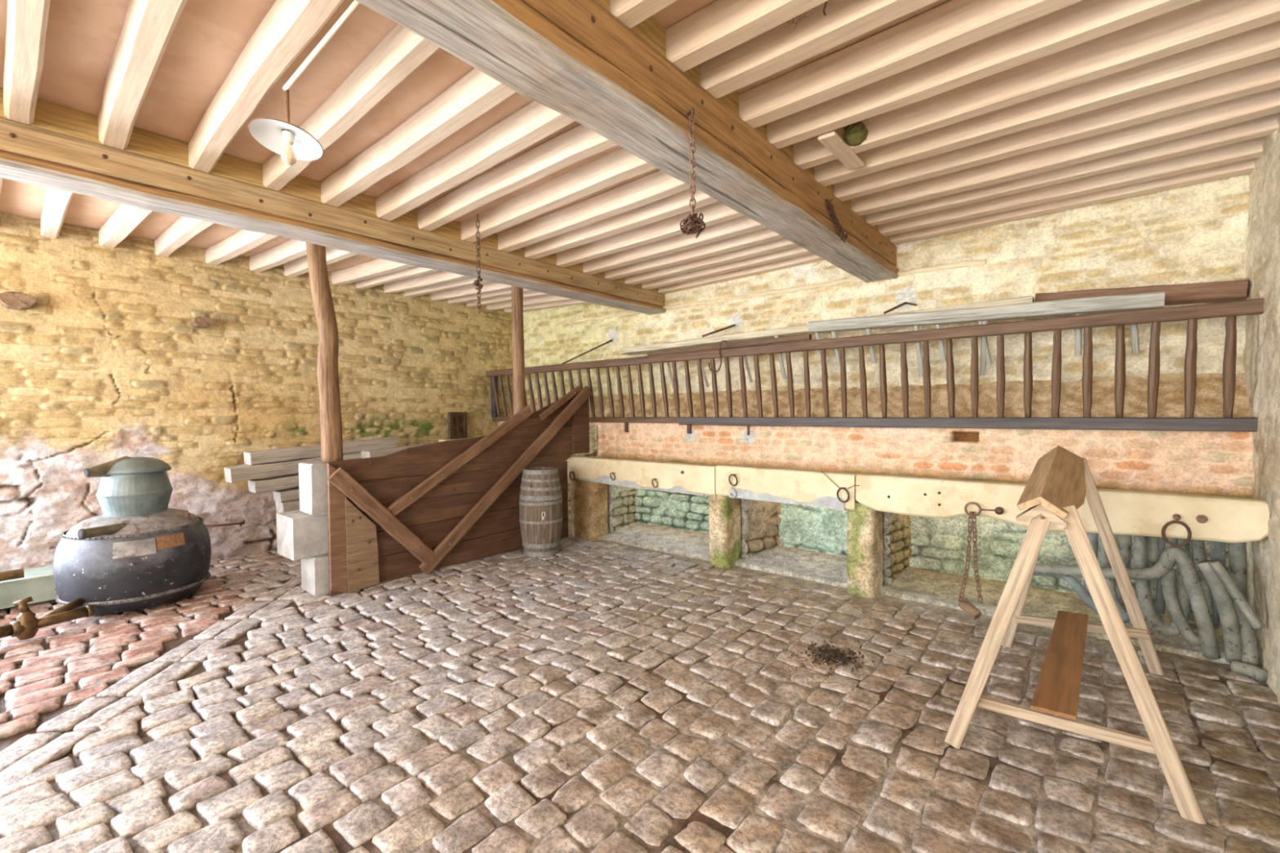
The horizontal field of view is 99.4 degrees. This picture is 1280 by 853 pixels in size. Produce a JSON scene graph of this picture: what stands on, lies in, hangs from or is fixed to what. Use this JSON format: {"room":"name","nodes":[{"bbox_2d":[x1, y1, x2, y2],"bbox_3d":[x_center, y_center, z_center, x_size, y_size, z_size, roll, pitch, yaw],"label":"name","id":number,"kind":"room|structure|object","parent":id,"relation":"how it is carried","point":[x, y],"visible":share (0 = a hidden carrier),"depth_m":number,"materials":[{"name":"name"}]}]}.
{"room":"farm building","nodes":[
{"label":"farm building","id":0,"kind":"room"},
{"bbox_2d":[0,212,513,572],"bbox_3d":[-3.839,-0.234,6.310,0.134,3.288,5.838,1,2,40],"label":"wall","id":1,"kind":"structure","parent":0,"point":[108,363],"depth_m":5.45,"materials":[{"name":"stone"}]},
{"bbox_2d":[0,291,36,310],"bbox_3d":[-5.195,-1.044,4.525,0.240,0.127,0.232,1,2,40],"label":"stub","id":2,"kind":"object","parent":1,"relation":"attached to","point":[18,300],"visible":1,"depth_m":4.46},
{"bbox_2d":[447,412,467,439],"bbox_3d":[-2.577,-0.014,7.663,0.060,0.380,0.270,1,2,40],"label":"shutter","id":3,"kind":"object","parent":1,"relation":"attached to","point":[456,421],"visible":0.86,"depth_m":7.64,"materials":[{"name":"brown wood"}]},
{"bbox_2d":[0,0,950,271],"bbox_3d":[-2.340,-1.701,2.042,7.950,0.195,10.600,1,2,40],"label":"ceiling","id":4,"kind":"structure","parent":0,"point":[208,37],"depth_m":2.62,"materials":[{"name":"paint"}]},
{"bbox_2d":[471,213,483,313],"bbox_3d":[-1.217,-1.217,4.058,0.086,0.741,0.073,1,2,40],"label":"hanging chain","id":5,"kind":"object","parent":4,"relation":"hanging from","point":[478,279],"visible":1,"depth_m":4.05,"materials":[{"name":"metal"}]},
{"bbox_2d":[499,423,598,524],"bbox_3d":[-1.376,0.669,7.629,2.200,1.400,0.064,1,2,40],"label":"wall","id":6,"kind":"structure","parent":0,"point":[593,428],"depth_m":6.99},
{"bbox_2d":[485,297,1263,431],"bbox_3d":[0.708,-0.400,5.671,7.685,0.780,0.184,1,2,40],"label":"rack","id":7,"kind":"object","parent":6,"relation":"attached to","point":[1229,309],"visible":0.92,"depth_m":4.20,"materials":[{"name":"brown wood"}]},
{"bbox_2d":[607,484,636,533],"bbox_3d":[-0.243,0.872,6.853,0.168,0.900,0.528,1,2,37],"label":"wall","id":8,"kind":"structure","parent":0,"point":[621,508],"depth_m":6.75,"materials":[{"name":"stone"}]},
{"bbox_2d":[0,524,1279,852],"bbox_3d":[-2.409,1.481,1.933,8.060,0.062,10.190,1,2,40],"label":"floor","id":9,"kind":"structure","parent":0,"point":[570,700],"depth_m":2.59,"materials":[{"name":"stone"}]},
{"bbox_2d":[0,564,57,608],"bbox_3d":[-5.276,1.300,3.950,0.410,0.205,1.640,1,2,40],"label":"tank","id":10,"kind":"object","parent":9,"relation":"on","point":[37,583],"visible":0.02,"depth_m":4.26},
{"bbox_2d":[0,596,93,639],"bbox_3d":[-4.191,1.282,3.450,0.202,0.272,1.099,0,2,22],"label":"brass cock","id":11,"kind":"object","parent":9,"relation":"on","point":[26,626],"visible":0.98,"depth_m":3.64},
{"bbox_2d":[53,456,211,614],"bbox_3d":[-4.050,0.825,4.368,0.930,1.184,0.930,1,2,40],"label":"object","id":12,"kind":"object","parent":9,"relation":"on","point":[141,553],"visible":0.98,"depth_m":4.13,"materials":[{"name":"metal"}]},
{"bbox_2d":[300,554,328,596],"bbox_3d":[-2.694,1.239,4.661,0.310,0.322,0.298,1,2,40],"label":"stone pier","id":13,"kind":"object","parent":9,"relation":"on","point":[315,570],"visible":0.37,"depth_m":4.50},
{"bbox_2d":[275,503,382,560],"bbox_3d":[-2.606,0.899,4.915,0.405,0.349,1.070,1,2,40],"label":"stone block","id":14,"kind":"object","parent":13,"relation":"on","point":[300,535],"visible":0.26,"depth_m":4.48,"materials":[{"name":"stone"}]},
{"bbox_2d":[298,461,328,516],"bbox_3d":[-2.710,0.518,4.637,0.300,0.430,0.277,1,2,40],"label":"stone pier","id":15,"kind":"object","parent":14,"relation":"on","point":[313,483],"visible":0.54,"depth_m":4.49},
{"bbox_2d":[305,241,342,462],"bbox_3d":[-2.646,-0.637,4.550,0.176,1.874,0.249,1,2,40],"label":"wooden post","id":16,"kind":"object","parent":15,"relation":"on","point":[331,422],"visible":0.96,"depth_m":4.51,"materials":[{"name":"brown wood"}]},
{"bbox_2d":[326,385,591,595],"bbox_3d":[-1.595,0.451,5.571,0.178,1.837,3.012,1,2,40],"label":"wall","id":17,"kind":"structure","parent":9,"relation":"on","point":[371,542],"depth_m":5.22,"materials":[{"name":"brown wood"}]},
{"bbox_2d":[511,285,525,487],"bbox_3d":[-1.349,-0.353,6.067,0.166,2.526,0.147,-1,2,-6],"label":"wooden post","id":18,"kind":"object","parent":17,"relation":"attached to","point":[517,339],"visible":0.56,"depth_m":6.00,"materials":[{"name":"brown wood"}]},
{"bbox_2d":[519,466,562,557],"bbox_3d":[-1.058,0.900,5.795,0.454,0.910,0.454,1,2,40],"label":"wooden barrel","id":19,"kind":"object","parent":9,"relation":"on","point":[540,517],"visible":1,"depth_m":5.62,"materials":[{"name":"wood"}]},
{"bbox_2d":[569,477,608,541],"bbox_3d":[-0.619,0.986,6.615,0.444,0.730,0.288,1,2,40],"label":"stone pillar","id":20,"kind":"structure","parent":9,"relation":"on","point":[588,520],"depth_m":6.48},
{"bbox_2d":[698,620,916,708],"bbox_3d":[0.963,1.399,3.211,1.086,0.012,1.057,-1,2,-32],"label":"chaff","id":21,"kind":"object","parent":9,"relation":"on","point":[807,658],"visible":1,"depth_m":3.23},
{"bbox_2d":[791,640,874,672],"bbox_3d":[1.183,1.384,3.293,0.355,0.032,0.396,-2,2,-45],"label":"droppings","id":22,"kind":"object","parent":9,"relation":"on","point":[831,653],"visible":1,"depth_m":3.28},
{"bbox_2d":[847,503,883,598],"bbox_3d":[1.868,1.005,4.500,0.227,0.770,0.288,1,2,40],"label":"stone pillar","id":23,"kind":"structure","parent":9,"relation":"on","point":[864,524],"depth_m":4.39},
{"bbox_2d":[855,472,1269,542],"bbox_3d":[2.629,0.544,3.718,2.204,0.301,0.153,1,2,40],"label":"trough slab","id":24,"kind":"object","parent":23,"relation":"on","point":[1130,513],"visible":0.88,"depth_m":3.38,"materials":[{"name":"stone"}]},
{"bbox_2d":[957,502,1004,619],"bbox_3d":[2.363,0.937,3.772,0.264,0.808,0.132,1,2,40],"label":"hanging chain","id":25,"kind":"object","parent":24,"relation":"hanging from","point":[963,603],"visible":1,"depth_m":3.80,"materials":[{"name":"metal"}]},
{"bbox_2d":[1161,513,1208,546],"bbox_3d":[3.166,0.606,3.158,0.192,0.197,0.065,1,2,40],"label":"ring","id":26,"kind":"object","parent":24,"relation":"attached to","point":[1200,518],"visible":1,"depth_m":3.15,"materials":[{"name":"metal"}]},
{"bbox_2d":[602,521,1261,668],"bbox_3d":[1.703,1.327,5.118,5.500,0.126,0.700,1,2,40],"label":"stone ledge","id":27,"kind":"object","parent":9,"relation":"on","point":[926,586],"visible":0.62,"depth_m":4.58,"materials":[{"name":"stone"}]},
{"bbox_2d":[708,495,741,568],"bbox_3d":[0.845,1.013,5.398,0.233,0.720,0.314,1,2,40],"label":"stone pillar","id":28,"kind":"structure","parent":27,"relation":"on","point":[725,517],"depth_m":5.28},
{"bbox_2d":[564,455,716,495],"bbox_3d":[-0.051,0.518,5.961,2.124,0.295,0.164,1,2,40],"label":"trough slab","id":29,"kind":"object","parent":28,"relation":"on","point":[698,479],"visible":0.95,"depth_m":5.76,"materials":[{"name":"stone"}]},
{"bbox_2d":[715,464,859,511],"bbox_3d":[1.272,0.529,4.851,1.309,0.304,0.162,1,2,40],"label":"trough slab","id":30,"kind":"object","parent":28,"relation":"on","point":[779,485],"visible":0.98,"depth_m":4.74,"materials":[{"name":"stone"}]},
{"bbox_2d":[1114,534,1131,606],"bbox_3d":[3.457,0.925,3.886,0.095,0.706,0.124,1,2,40],"label":"branch","id":31,"kind":"object","parent":27,"relation":"on","point":[1124,541],"visible":0.29,"depth_m":3.85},
{"bbox_2d":[1155,537,1165,613],"bbox_3d":[3.572,0.928,3.737,0.078,0.705,0.116,1,2,40],"label":"branch","id":32,"kind":"object","parent":27,"relation":"on","point":[1160,603],"visible":0.17,"depth_m":3.70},
{"bbox_2d":[1161,539,1214,646],"bbox_3d":[3.437,1.000,3.352,0.318,0.643,0.215,-1,2,-15],"label":"branches","id":33,"kind":"object","parent":27,"relation":"on","point":[1197,547],"visible":0.66,"depth_m":3.35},
{"bbox_2d":[1209,541,1226,629],"bbox_3d":[3.675,0.935,3.465,0.120,0.706,0.084,-1,2,-30],"label":"branch","id":34,"kind":"object","parent":27,"relation":"on","point":[1218,549],"visible":0.25,"depth_m":3.44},
{"bbox_2d":[1227,542,1247,600],"bbox_3d":[3.629,0.939,3.298,0.086,0.706,0.124,1,2,40],"label":"branch","id":35,"kind":"object","parent":27,"relation":"on","point":[1237,560],"visible":0.37,"depth_m":3.27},
{"bbox_2d":[944,445,1206,824],"bbox_3d":[2.159,0.775,2.730,0.827,1.298,1.518,1,2,40],"label":"trestle","id":36,"kind":"object","parent":9,"relation":"on","point":[1059,483],"visible":0.98,"depth_m":2.31,"materials":[{"name":"brown wood"}]},
{"bbox_2d":[1033,546,1220,659],"bbox_3d":[3.019,1.040,3.497,1.005,0.650,0.144,1,2,44],"label":"branches","id":37,"kind":"object","parent":9,"relation":"on","point":[1171,556],"visible":0.87,"depth_m":3.23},
{"bbox_2d":[1196,560,1242,662],"bbox_3d":[3.371,1.073,3.148,0.208,0.586,0.091,0,2,23],"label":"branches","id":38,"kind":"object","parent":9,"relation":"on","point":[1223,600],"visible":0.85,"depth_m":3.12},
{"bbox_2d":[1208,560,1265,628],"bbox_3d":[3.343,0.939,3.042,0.090,0.345,0.222,-1,2,-31],"label":"branches","id":39,"kind":"object","parent":38,"relation":"on","point":[1241,602],"visible":1,"depth_m":3.02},
{"bbox_2d":[1231,596,1260,667],"bbox_3d":[3.481,1.165,3.148,0.104,0.414,0.205,0,2,-2],"label":"branches","id":40,"kind":"object","parent":9,"relation":"on","point":[1251,655],"visible":0.44,"depth_m":3.10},
{"bbox_2d":[1229,659,1267,682],"bbox_3d":[3.396,1.362,3.026,0.082,0.069,0.151,-1,2,-13],"label":"branch","id":41,"kind":"object","parent":9,"relation":"on","point":[1256,673],"visible":1,"depth_m":3.01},
{"bbox_3d":[-2.740,0.839,6.442,0.500,1.060,1.200,1,2,40],"label":"support","id":42,"kind":"object","parent":9,"relation":"on","visible":0},
{"bbox_2d":[275,499,299,513],"bbox_3d":[-3.281,0.778,5.935,0.228,0.201,1.159,1,2,40],"label":"squared timber","id":43,"kind":"object","parent":42,"relation":"on","point":[293,505],"visible":0.1,"depth_m":5.49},
{"bbox_2d":[272,486,299,502],"bbox_3d":[-3.311,0.656,5.897,0.226,0.181,1.107,1,2,40],"label":"squared timber","id":44,"kind":"object","parent":43,"relation":"on","point":[290,494],"visible":0.22,"depth_m":5.48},
{"bbox_2d":[248,473,298,493],"bbox_3d":[-3.384,0.529,5.810,0.231,0.201,1.308,1,2,40],"label":"squared timber","id":45,"kind":"object","parent":44,"relation":"on","point":[286,482],"visible":0.3,"depth_m":5.38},
{"bbox_2d":[224,452,361,483],"bbox_3d":[-3.410,0.392,5.776,0.226,0.242,1.609,1,2,40],"label":"squared timber","id":46,"kind":"object","parent":45,"relation":"on","point":[241,473],"visible":0.39,"depth_m":5.32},
{"bbox_2d":[243,437,396,465],"bbox_3d":[-3.366,0.251,5.826,0.228,0.211,1.428,1,2,40],"label":"squared timber","id":47,"kind":"object","parent":46,"relation":"on","point":[286,454],"visible":0.77,"depth_m":5.58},
{"bbox_2d":[360,437,473,458],"bbox_3d":[-2.323,0.236,6.726,0.230,0.260,2.108,1,2,40],"label":"squared timber","id":48,"kind":"object","parent":42,"relation":"on","point":[381,451],"visible":0.22,"depth_m":6.00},
{"bbox_2d":[740,498,781,558],"bbox_3d":[1.226,0.894,5.621,0.586,0.900,0.162,-1,2,-33],"label":"wall","id":49,"kind":"structure","parent":0,"point":[760,519],"depth_m":5.54,"materials":[{"name":"stone"}]},
{"bbox_2d":[499,373,1251,423],"bbox_3d":[0.884,-0.212,5.919,7.840,0.393,0.310,1,2,40],"label":"wall","id":50,"kind":"structure","parent":0,"point":[1209,402],"depth_m":4.40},
{"bbox_2d":[497,422,1253,497],"bbox_3d":[0.815,0.305,5.846,7.840,0.672,0.115,1,2,40],"label":"brick wall","id":51,"kind":"structure","parent":0,"point":[1207,463],"depth_m":4.34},
{"bbox_3d":[1.466,0.541,5.023,5.660,0.075,0.350,1,2,40],"label":"bed","id":52,"kind":"object","parent":51,"relation":"attached to","visible":0},
{"bbox_2d":[1097,533,1159,624],"bbox_3d":[3.280,0.934,3.646,0.309,0.720,0.307,1,2,40],"label":"branches","id":53,"kind":"object","parent":52,"relation":"hanging from","point":[1153,543],"visible":0.41,"depth_m":3.60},
{"bbox_2d":[1032,573,1140,622],"bbox_3d":[3.062,1.147,3.756,0.765,0.278,0.214,1,2,40],"label":"branch","id":54,"kind":"object","parent":53,"relation":"hanging from","point":[1080,590],"visible":0.34,"depth_m":3.70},
{"bbox_2d":[1133,535,1191,637],"bbox_3d":[3.360,0.951,3.495,0.271,0.717,0.338,1,2,40],"label":"branches","id":55,"kind":"object","parent":52,"relation":"hanging from","point":[1140,542],"visible":0.66,"depth_m":3.46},
{"bbox_2d":[523,173,1250,398],"bbox_3d":[0.967,-1.088,5.998,7.844,1.647,0.039,1,2,40],"label":"wall","id":56,"kind":"structure","parent":0,"point":[1197,233],"depth_m":4.47,"materials":[{"name":"stone"}]},
{"bbox_2d":[0,87,664,294],"bbox_3d":[-3.013,-1.545,2.644,0.030,0.142,10.250,1,2,40],"label":"trim","id":57,"kind":"structure","parent":56,"relation":"attached to","point":[49,116],"depth_m":3.23,"materials":[{"name":"brown wood"}]},
{"bbox_2d":[0,117,666,315],"bbox_3d":[-3.085,-1.360,2.710,0.286,0.230,10.250,1,2,40],"label":"ceiling beam","id":58,"kind":"structure","parent":56,"relation":"attached to","point":[29,154],"depth_m":3.40,"materials":[{"name":"wood"}]},
{"bbox_2d":[3,0,50,124],"bbox_3d":[-2.094,-1.558,1.863,2.641,0.162,0.104,-1,1,40],"label":"joist","id":59,"kind":"object","parent":58,"relation":"on","point":[27,20],"visible":0.95,"depth_m":2.17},
{"bbox_2d":[40,187,74,239],"bbox_3d":[-4.069,-1.634,3.810,2.937,0.281,0.121,1,2,40],"label":"joist","id":60,"kind":"object","parent":58,"relation":"on","point":[56,202],"visible":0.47,"depth_m":4.01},
{"bbox_2d":[98,204,153,248],"bbox_3d":[-3.825,-1.643,4.101,2.937,0.282,0.117,1,2,40],"label":"joist","id":61,"kind":"object","parent":58,"relation":"on","point":[126,218],"visible":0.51,"depth_m":4.34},
{"bbox_2d":[97,0,187,150],"bbox_3d":[-1.888,-1.573,2.108,2.641,0.160,0.137,-1,1,40],"label":"joist","id":62,"kind":"object","parent":58,"relation":"on","point":[148,28],"visible":0.95,"depth_m":2.26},
{"bbox_2d":[154,216,213,257],"bbox_3d":[-3.588,-1.654,4.383,2.937,0.286,0.127,1,2,40],"label":"joist","id":63,"kind":"object","parent":58,"relation":"on","point":[184,228],"visible":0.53,"depth_m":4.62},
{"bbox_2d":[204,229,277,265],"bbox_3d":[-3.326,-1.662,4.696,2.937,0.283,0.126,1,2,40],"label":"joist","id":64,"kind":"object","parent":58,"relation":"on","point":[243,241],"visible":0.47,"depth_m":4.98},
{"bbox_2d":[188,0,343,173],"bbox_3d":[-1.658,-1.572,2.382,2.641,0.162,0.134,-1,1,40],"label":"joist","id":65,"kind":"object","parent":58,"relation":"on","point":[289,26],"visible":0.95,"depth_m":2.31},
{"bbox_2d":[248,88,323,164],"bbox_3d":[-1.567,-1.336,2.405,0.282,0.337,0.279,1,2,40],"label":"pendant lamp","id":66,"kind":"object","parent":65,"relation":"hanging from","point":[293,143],"visible":1,"depth_m":2.41,"materials":[{"name":"metal"}]},
{"bbox_2d":[282,0,360,90],"bbox_3d":[-1.152,-1.502,2.049,1.096,0.045,0.020,1,2,40],"label":"cable conduit","id":67,"kind":"object","parent":65,"relation":"attached to","point":[354,5],"visible":1,"depth_m":2.12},
{"bbox_2d":[248,239,306,271],"bbox_3d":[-3.085,-1.673,4.982,2.937,0.283,0.116,1,2,40],"label":"joist","id":68,"kind":"object","parent":58,"relation":"on","point":[290,250],"visible":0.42,"depth_m":5.32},
{"bbox_2d":[283,246,357,277],"bbox_3d":[-2.895,-1.680,5.208,2.937,0.279,0.134,1,2,40],"label":"joist","id":69,"kind":"object","parent":58,"relation":"on","point":[298,266],"visible":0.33,"depth_m":5.63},
{"bbox_2d":[262,23,439,191],"bbox_3d":[-1.424,-1.589,2.661,2.641,0.160,0.109,-1,1,41],"label":"joist","id":70,"kind":"object","parent":58,"relation":"on","point":[402,51],"visible":0.69,"depth_m":2.51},
{"bbox_2d":[331,258,413,285],"bbox_3d":[-2.557,-1.692,5.611,2.937,0.282,0.146,1,2,40],"label":"joist","id":71,"kind":"object","parent":58,"relation":"on","point":[379,267],"visible":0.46,"depth_m":5.92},
{"bbox_2d":[355,266,439,288],"bbox_3d":[-2.394,-1.698,5.804,2.937,0.281,0.111,1,2,40],"label":"joist","id":72,"kind":"object","parent":58,"relation":"on","point":[415,271],"visible":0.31,"depth_m":6.04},
{"bbox_2d":[320,67,515,207],"bbox_3d":[-1.191,-1.595,2.939,2.641,0.158,0.128,-1,1,40],"label":"joist","id":73,"kind":"object","parent":58,"relation":"on","point":[477,92],"visible":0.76,"depth_m":2.89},
{"bbox_2d":[382,270,470,293],"bbox_3d":[-2.178,-1.708,6.062,2.937,0.284,0.130,1,2,41],"label":"joist","id":74,"kind":"object","parent":58,"relation":"on","point":[440,277],"visible":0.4,"depth_m":6.32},
{"bbox_2d":[404,276,490,297],"bbox_3d":[-1.988,-1.714,6.289,2.937,0.277,0.130,1,2,39],"label":"joist","id":75,"kind":"object","parent":58,"relation":"on","point":[468,282],"visible":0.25,"depth_m":6.57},
{"bbox_2d":[431,281,511,301],"bbox_3d":[-1.769,-1.724,6.549,2.937,0.284,0.104,1,2,40],"label":"joist","id":76,"kind":"object","parent":58,"relation":"on","point":[491,286],"visible":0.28,"depth_m":6.84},
{"bbox_2d":[375,100,574,221],"bbox_3d":[-0.965,-1.603,3.208,2.641,0.156,0.128,-1,1,40],"label":"joist","id":77,"kind":"object","parent":58,"relation":"on","point":[534,122],"visible":0.69,"depth_m":3.16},
{"bbox_2d":[448,288,535,303],"bbox_3d":[-1.595,-1.730,6.757,2.937,0.282,0.122,1,2,40],"label":"joist","id":78,"kind":"object","parent":58,"relation":"on","point":[505,292],"visible":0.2,"depth_m":7.07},
{"bbox_2d":[466,291,550,306],"bbox_3d":[-1.403,-1.738,6.984,2.937,0.284,0.136,1,2,39],"label":"joist","id":79,"kind":"object","parent":58,"relation":"on","point":[532,294],"visible":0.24,"depth_m":7.31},
{"bbox_2d":[417,124,617,231],"bbox_3d":[-0.763,-1.610,3.449,2.641,0.158,0.137,-1,1,39],"label":"joist","id":80,"kind":"object","parent":58,"relation":"on","point":[579,143],"visible":0.7,"depth_m":3.40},
{"bbox_2d":[486,294,574,310],"bbox_3d":[-1.182,-1.747,7.248,2.937,0.282,0.127,1,2,39],"label":"joist","id":81,"kind":"object","parent":58,"relation":"on","point":[552,298],"visible":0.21,"depth_m":7.44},
{"bbox_2d":[503,299,589,312],"bbox_3d":[-0.983,-1.753,7.485,2.937,0.284,0.126,1,2,40],"label":"joist","id":82,"kind":"object","parent":58,"relation":"on","point":[571,302],"visible":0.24,"depth_m":7.66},
{"bbox_2d":[460,147,657,243],"bbox_3d":[-0.526,-1.621,3.731,2.641,0.155,0.122,-1,1,40],"label":"joist","id":83,"kind":"object","parent":58,"relation":"on","point":[620,165],"visible":0.68,"depth_m":3.69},
{"bbox_2d":[497,169,691,252],"bbox_3d":[-0.290,-1.626,4.012,2.641,0.156,0.116,-1,1,40],"label":"joist","id":84,"kind":"object","parent":58,"relation":"on","point":[659,184],"visible":0.67,"depth_m":4.01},
{"bbox_2d":[524,187,718,259],"bbox_3d":[-0.098,-1.632,4.240,2.641,0.162,0.122,-1,1,40],"label":"joist","id":85,"kind":"object","parent":58,"relation":"on","point":[677,203],"visible":0.52,"depth_m":4.23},
{"bbox_2d":[556,200,743,267],"bbox_3d":[0.142,-1.643,4.526,2.641,0.159,0.110,-1,1,39],"label":"joist","id":86,"kind":"object","parent":58,"relation":"on","point":[717,212],"visible":0.48,"depth_m":4.57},
{"bbox_2d":[582,215,766,275],"bbox_3d":[0.366,-1.649,4.793,2.641,0.163,0.128,-1,1,40],"label":"joist","id":87,"kind":"object","parent":58,"relation":"on","point":[744,224],"visible":0.52,"depth_m":4.80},
{"bbox_2d":[604,227,783,279],"bbox_3d":[0.574,-1.658,5.041,2.641,0.164,0.115,-1,1,40],"label":"joist","id":88,"kind":"object","parent":58,"relation":"on","point":[764,235],"visible":0.42,"depth_m":5.02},
{"bbox_2d":[624,237,798,285],"bbox_3d":[0.776,-1.667,5.281,2.641,0.158,0.124,-1,1,40],"label":"joist","id":89,"kind":"object","parent":58,"relation":"on","point":[783,243],"visible":0.37,"depth_m":5.28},
{"bbox_2d":[641,245,812,289],"bbox_3d":[0.965,-1.674,5.506,2.641,0.160,0.120,-1,1,40],"label":"joist","id":90,"kind":"object","parent":58,"relation":"on","point":[792,252],"visible":0.38,"depth_m":5.50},
{"bbox_2d":[657,253,823,293],"bbox_3d":[1.158,-1.682,5.736,2.641,0.157,0.126,-1,1,40],"label":"joist","id":91,"kind":"object","parent":58,"relation":"on","point":[810,258],"visible":0.38,"depth_m":5.74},
{"bbox_2d":[355,0,898,282],"bbox_3d":[-1.094,-1.352,1.039,0.317,0.298,10.250,1,2,40],"label":"ceiling beam","id":92,"kind":"structure","parent":56,"relation":"attached to","point":[575,59],"depth_m":2.19,"materials":[{"name":"wood"}]},
{"bbox_2d":[609,0,676,28],"bbox_3d":[0.701,-1.605,1.420,2.310,0.161,0.105,0,1,40],"label":"joist","id":93,"kind":"object","parent":92,"relation":"on","point":[631,13],"visible":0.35,"depth_m":2.00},
{"bbox_2d":[680,106,705,238],"bbox_3d":[0.227,-1.107,2.368,0.114,0.561,0.103,1,2,40],"label":"hanging chain","id":94,"kind":"object","parent":92,"relation":"hanging from","point":[691,224],"visible":1,"depth_m":2.36,"materials":[{"name":"metal"}]},
{"bbox_2d":[665,0,827,71],"bbox_3d":[0.924,-1.613,1.686,2.310,0.159,0.110,0,1,40],"label":"joist","id":95,"kind":"object","parent":92,"relation":"on","point":[720,26],"visible":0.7,"depth_m":2.14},
{"bbox_2d":[699,0,937,98],"bbox_3d":[1.094,-1.620,1.888,2.310,0.156,0.120,0,1,40],"label":"joist","id":96,"kind":"object","parent":92,"relation":"on","point":[784,46],"visible":0.7,"depth_m":2.22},
{"bbox_2d":[738,0,1081,128],"bbox_3d":[1.316,-1.629,2.153,2.310,0.160,0.120,0,1,41],"label":"joist","id":97,"kind":"object","parent":92,"relation":"on","point":[948,27],"visible":0.85,"depth_m":2.32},
{"bbox_2d":[766,0,1199,149],"bbox_3d":[1.512,-1.634,2.386,2.310,0.163,0.101,0,1,40],"label":"joist","id":98,"kind":"object","parent":92,"relation":"on","point":[1082,21],"visible":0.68,"depth_m":2.38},
{"bbox_2d":[793,0,1279,169],"bbox_3d":[1.740,-1.646,2.658,2.310,0.155,0.106,0,1,40],"label":"joist","id":99,"kind":"object","parent":92,"relation":"on","point":[1202,22],"visible":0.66,"depth_m":2.45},
{"bbox_2d":[817,120,868,169],"bbox_3d":[1.192,-1.619,3.049,0.198,0.137,0.480,1,2,40],"label":"nest","id":100,"kind":"object","parent":99,"relation":"attached to","point":[855,134],"visible":0.94,"depth_m":2.99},
{"bbox_2d":[813,20,1279,186],"bbox_3d":[1.947,-1.653,2.904,2.310,0.160,0.122,0,1,40],"label":"joist","id":101,"kind":"object","parent":92,"relation":"on","point":[1262,43],"visible":0.65,"depth_m":2.67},
{"bbox_2d":[833,56,1279,201],"bbox_3d":[2.171,-1.667,3.171,2.310,0.157,0.117,0,1,39],"label":"joist","id":102,"kind":"object","parent":92,"relation":"on","point":[1264,76],"visible":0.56,"depth_m":2.94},
{"bbox_2d":[851,87,1279,215],"bbox_3d":[2.390,-1.668,3.432,2.310,0.165,0.122,0,1,41],"label":"joist","id":103,"kind":"object","parent":92,"relation":"on","point":[1256,105],"visible":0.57,"depth_m":3.21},
{"bbox_2d":[877,136,1265,235],"bbox_3d":[2.814,-1.688,3.937,2.310,0.156,0.124,0,1,40],"label":"joist","id":104,"kind":"object","parent":92,"relation":"on","point":[1251,148],"visible":0.48,"depth_m":3.69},
{"bbox_2d":[888,158,1254,244],"bbox_3d":[3.004,-1.698,4.162,2.310,0.153,0.119,0,1,40],"label":"joist","id":105,"kind":"object","parent":92,"relation":"on","point":[1246,166],"visible":0.44,"depth_m":3.93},
{"bbox_2d":[865,112,1279,226],"bbox_3d":[2.591,-1.679,3.671,2.310,0.155,0.106,0,1,40],"label":"joist","id":106,"kind":"object","parent":92,"relation":"on","point":[1264,126],"visible":0.44,"depth_m":3.39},
{"bbox_2d":[595,0,888,239],"bbox_3d":[-1.025,-1.573,0.974,0.030,0.142,10.250,1,2,40],"label":"trim","id":107,"kind":"structure","parent":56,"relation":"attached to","point":[650,30],"depth_m":2.46,"materials":[{"name":"brown wood"}]},
{"bbox_2d":[557,258,986,324],"bbox_3d":[0.832,-1.412,6.100,5.200,0.064,0.073,2,3,40],"label":"trim","id":108,"kind":"structure","parent":56,"relation":"attached to","point":[980,262],"depth_m":5.46,"materials":[{"name":"wood"}]},
{"bbox_2d":[1035,280,1248,305],"bbox_3d":[3.450,-0.909,3.814,1.087,0.183,0.186,1,2,40],"label":"wooden plank","id":109,"kind":"object","parent":56,"relation":"attached to","point":[1228,291],"visible":0.63,"depth_m":3.60,"materials":[{"name":"brown wood"}]},
{"bbox_2d":[774,291,1164,379],"bbox_3d":[2.357,-0.679,4.420,2.750,0.556,0.168,1,2,40],"label":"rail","id":110,"kind":"object","parent":109,"relation":"on","point":[1107,304],"visible":0.8,"depth_m":4.13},
{"bbox_2d":[647,333,811,388],"bbox_3d":[0.865,-0.648,5.724,1.951,0.455,0.113,1,2,40],"label":"rail","id":111,"kind":"object","parent":110,"relation":"attached to","point":[802,337],"visible":0.86,"depth_m":5.54,"materials":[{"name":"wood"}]},
{"bbox_2d":[619,295,1034,355],"bbox_3d":[1.396,-0.931,5.395,4.081,0.074,0.207,0,1,39],"label":"wooden plank","id":112,"kind":"object","parent":110,"relation":"on","point":[802,329],"visible":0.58,"depth_m":5.50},
{"bbox_2d":[882,511,911,585],"bbox_3d":[2.223,0.910,4.784,0.539,0.900,0.168,-2,2,-44],"label":"wall","id":113,"kind":"structure","parent":0,"point":[896,532],"depth_m":4.69,"materials":[{"name":"stone"}]},
{"bbox_2d":[634,488,1228,608],"bbox_3d":[1.964,0.917,5.316,5.395,0.962,0.061,1,2,40],"label":"wall","id":114,"kind":"structure","parent":0,"point":[939,544],"depth_m":4.80,"materials":[{"name":"stone"}]},
{"bbox_2d":[1242,111,1279,706],"bbox_3d":[0.610,-0.067,-0.419,0.039,3.248,10.546,1,2,40],"label":"wall","id":115,"kind":"structure","parent":0,"point":[1261,351],"depth_m":3.05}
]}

